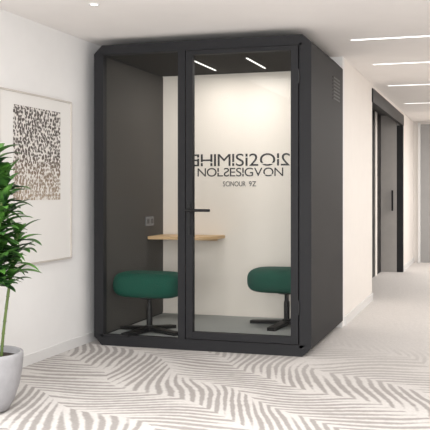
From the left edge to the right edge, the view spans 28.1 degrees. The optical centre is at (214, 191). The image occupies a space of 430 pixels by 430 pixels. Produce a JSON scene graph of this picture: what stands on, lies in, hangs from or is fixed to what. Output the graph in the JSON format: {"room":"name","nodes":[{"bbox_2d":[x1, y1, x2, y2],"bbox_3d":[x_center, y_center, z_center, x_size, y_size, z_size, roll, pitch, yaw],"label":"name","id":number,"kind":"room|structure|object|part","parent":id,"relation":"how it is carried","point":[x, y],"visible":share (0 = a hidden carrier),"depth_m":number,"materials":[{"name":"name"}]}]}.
{"room":"office","nodes":[
{"label":"office","id":0,"kind":"room"},
{"bbox_2d":[0,9,100,355],"bbox_3d":[-2.200,0.000,3.090,0.100,2.350,10.500,0,0,18],"label":"wall","id":1,"kind":"structure","parent":0,"point":[53,306],"depth_m":6.28,"materials":[{"name":"white paint"}]},
{"bbox_2d":[0,87,71,266],"bbox_3d":[-1.228,-0.087,5.921,0.030,1.159,0.999,0,0,18],"label":"framed artwork","id":2,"kind":"object","parent":1,"relation":"attached to","point":[41,126],"visible":0.93,"depth_m":5.96,"materials":[{"name":"white paper"}]},
{"bbox_2d":[13,104,59,199],"bbox_3d":[-1.220,-0.260,5.924,0.002,0.630,0.645,0,0,18],"label":"print","id":3,"kind":"object","parent":2,"relation":"attached to","point":[36,128],"depth_m":5.90},
{"bbox_2d":[23,332,96,366],"bbox_3d":[-2.159,1.140,3.035,0.010,0.070,10.420,0,0,18],"label":"baseboard","id":4,"kind":"structure","parent":1,"relation":"attached to","point":[54,350],"depth_m":6.22,"materials":[{"name":"white paint"}]},
{"bbox_2d":[0,262,429,429],"bbox_3d":[0.779,1.225,6.601,8.000,0.100,19.000,0,0,18],"label":"floor","id":5,"kind":"structure","parent":0,"point":[371,372],"depth_m":5.30,"materials":[{"name":"carpet"}]},
{"bbox_2d":[0,143,41,411],"bbox_3d":[-1.215,0.445,4.583,0.586,1.460,0.563,0,0,18],"label":"potted plant","id":6,"kind":"object","parent":5,"relation":"on","point":[11,357],"visible":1,"depth_m":4.57,"materials":[{"name":"green plant"}]},
{"bbox_3d":[-1.236,1.016,4.620,0.406,0.318,0.406,0,0,18],"label":"pot","id":7,"kind":"part","parent":6,"relation":"part of","materials":[{"name":"ceramic"}]},
{"bbox_2d":[94,34,342,356],"bbox_3d":[0.077,0.025,6.987,1.700,2.300,1.451,0,0,18],"label":"pod","id":8,"kind":"object","parent":5,"relation":"on","point":[238,139],"visible":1,"depth_m":7.02,"materials":[{"name":"black metal"}]},
{"bbox_2d":[113,270,177,336],"bbox_3d":[-0.515,0.865,6.772,0.573,0.477,0.458,0,0,-7],"label":"stool","id":9,"kind":"object","parent":8,"relation":"on","point":[148,285],"visible":0.79,"depth_m":6.63,"materials":[{"name":"green fabric"}]},
{"bbox_3d":[-0.515,0.726,6.772,0.564,0.200,0.360,0,0,18],"label":"seat","id":10,"kind":"part","parent":9,"relation":"part of","materials":[{"name":"green fabric"}]},
{"bbox_2d":[145,216,153,225],"bbox_3d":[-0.572,0.255,7.525,0.010,0.080,0.180,0,0,18],"label":"power socket","id":11,"kind":"object","parent":8,"relation":"attached to","point":[149,220],"depth_m":7.51,"materials":[{"name":"grey plastic"}]},
{"bbox_2d":[148,234,224,240],"bbox_3d":[-0.253,0.410,7.564,0.591,0.050,0.408,0,0,18],"label":"table","id":12,"kind":"object","parent":8,"relation":"attached to","point":[162,236],"visible":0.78,"depth_m":7.44,"materials":[{"name":"brown wood"}]},
{"bbox_3d":[-0.124,0.200,6.321,0.190,0.230,0.059,0,0,18],"label":"door handle","id":13,"kind":"part","parent":8,"relation":"part of","materials":[{"name":"black metal"}]},
{"bbox_3d":[0.285,0.025,7.645,1.595,2.180,0.070,0,0,18],"label":"panel","id":14,"kind":"part","parent":8,"relation":"part of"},
{"bbox_3d":[0.195,0.020,6.277,0.849,2.134,0.052,0,0,18],"label":"door","id":15,"kind":"part","parent":8,"relation":"part of","materials":[{"name":"clear glass"}]},
{"bbox_2d":[247,266,290,330],"bbox_3d":[0.592,0.865,7.101,0.653,0.477,0.554,0,0,-9],"label":"stool","id":16,"kind":"object","parent":8,"relation":"on","point":[270,279],"visible":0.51,"depth_m":6.96,"materials":[{"name":"green fabric"}]},
{"bbox_3d":[0.592,0.726,7.101,0.636,0.200,0.440,0,0,18],"label":"seat","id":17,"kind":"part","parent":16,"relation":"part of","materials":[{"name":"green fabric"}]},
{"bbox_2d":[333,76,339,101],"bbox_3d":[1.002,-0.846,7.096,0.004,0.182,0.320,0,0,18],"label":"vent grille","id":18,"kind":"object","parent":8,"relation":"attached to","point":[336,79],"depth_m":7.10,"materials":[{"name":"black metal"}]},
{"bbox_2d":[0,0,429,121],"bbox_3d":[1.356,-1.225,8.411,8.000,0.100,15.200,0,0,18],"label":"ceiling","id":19,"kind":"structure","parent":0,"point":[330,25],"depth_m":6.03,"materials":[{"name":"paint"}]},
{"bbox_2d":[88,3,99,5],"bbox_3d":[-0.755,-1.173,5.379,0.072,0.005,0.072,0,0,18],"label":"recessed light","id":20,"kind":"object","parent":19,"relation":"in","point":[90,4],"visible":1,"depth_m":5.37,"materials":[{"name":"white paint"}]},
{"bbox_2d":[350,35,429,40],"bbox_3d":[2.220,-1.173,6.267,2.470,0.004,0.048,0,0,18],"label":"recessed light","id":21,"kind":"object","parent":19,"relation":"in","point":[421,35],"visible":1,"depth_m":6.54,"materials":[{"name":"white paint"}]},
{"bbox_2d":[373,61,429,64],"bbox_3d":[2.625,-1.173,7.534,2.470,0.004,0.048,0,0,18],"label":"recessed light","id":22,"kind":"object","parent":19,"relation":"in","point":[425,61],"visible":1,"depth_m":7.84,"materials":[{"name":"white paint"}]},
{"bbox_2d":[387,84,429,85],"bbox_3d":[3.103,-1.173,9.113,2.520,0.004,0.048,0,0,18],"label":"recessed light","id":23,"kind":"object","parent":19,"relation":"in","point":[409,84],"visible":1,"depth_m":9.40,"materials":[{"name":"white paint"}]},
{"bbox_2d":[330,57,343,326],"bbox_3d":[0.278,0.000,7.779,1.770,2.350,0.100,0,0,18],"label":"wall","id":24,"kind":"structure","parent":0,"point":[339,60],"depth_m":7.51,"materials":[{"name":"white paint"}]},
{"bbox_2d":[344,58,412,315],"bbox_3d":[2.171,0.000,10.995,0.120,2.350,7.180,0,0,18],"label":"wall","id":25,"kind":"structure","parent":0,"point":[357,89],"depth_m":8.50,"materials":[{"name":"beige paint"}]},
{"bbox_2d":[344,257,413,325],"bbox_3d":[2.234,1.135,10.976,0.012,0.080,7.180,0,0,18],"label":"baseboard","id":26,"kind":"structure","parent":25,"relation":"attached to","point":[352,314],"depth_m":8.42,"materials":[{"name":"white paint"}]},
{"bbox_2d":[372,88,403,271],"bbox_3d":[2.203,0.025,11.006,0.095,2.300,3.520,0,0,18],"label":"trim","id":27,"kind":"structure","parent":25,"relation":"attached to","point":[378,101],"depth_m":12.59,"materials":[{"name":"black metal"}]},
{"bbox_2d":[372,105,386,277],"bbox_3d":[1.948,0.000,11.004,0.310,2.350,3.500,0,0,18],"label":"door frame","id":28,"kind":"structure","parent":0,"point":[374,108],"depth_m":11.87,"materials":[{"name":"black metal"}]},
{"bbox_2d":[375,111,376,275],"bbox_3d":[2.247,0.025,12.105,0.050,2.300,0.180,0,0,18],"label":"trim","id":29,"kind":"structure","parent":28,"relation":"attached to","point":[375,111],"depth_m":12.01,"materials":[{"name":"beige paint"}]},
{"bbox_2d":[377,113,380,273],"bbox_3d":[2.348,0.025,12.440,0.040,2.300,0.520,0,0,18],"label":"door","id":30,"kind":"structure","parent":28,"relation":"in","point":[378,115],"depth_m":12.41,"materials":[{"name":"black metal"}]},
{"bbox_2d":[381,116,396,271],"bbox_3d":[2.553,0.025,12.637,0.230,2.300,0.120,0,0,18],"label":"door","id":31,"kind":"structure","parent":28,"relation":"in","point":[388,126],"depth_m":12.65,"materials":[{"name":"grey wood"}]},
{"bbox_3d":[2.602,0.125,12.601,0.025,0.300,0.080,0,0,18],"label":"handle","id":32,"kind":"part","parent":31,"relation":"part of","materials":[{"name":"black metal"}]},
{"bbox_2d":[413,121,429,261],"bbox_3d":[4.635,0.000,14.030,2.970,2.350,0.100,0,0,18],"label":"wall","id":33,"kind":"structure","parent":0,"point":[415,124],"depth_m":14.38,"materials":[{"name":"beige paint"}]},
{"bbox_2d":[418,123,420,262],"bbox_3d":[3.963,0.010,14.161,1.210,2.330,0.060,0,0,18],"label":"trim","id":34,"kind":"structure","parent":33,"relation":"attached to","point":[418,123],"depth_m":14.31,"materials":[{"name":"white paint"}]},
{"bbox_2d":[420,124,429,262],"bbox_3d":[3.966,0.025,14.170,1.130,2.300,0.040,0,0,18],"label":"door","id":35,"kind":"structure","parent":33,"relation":"in","point":[424,128],"depth_m":14.30,"materials":[{"name":"grey paint"}]}
]}

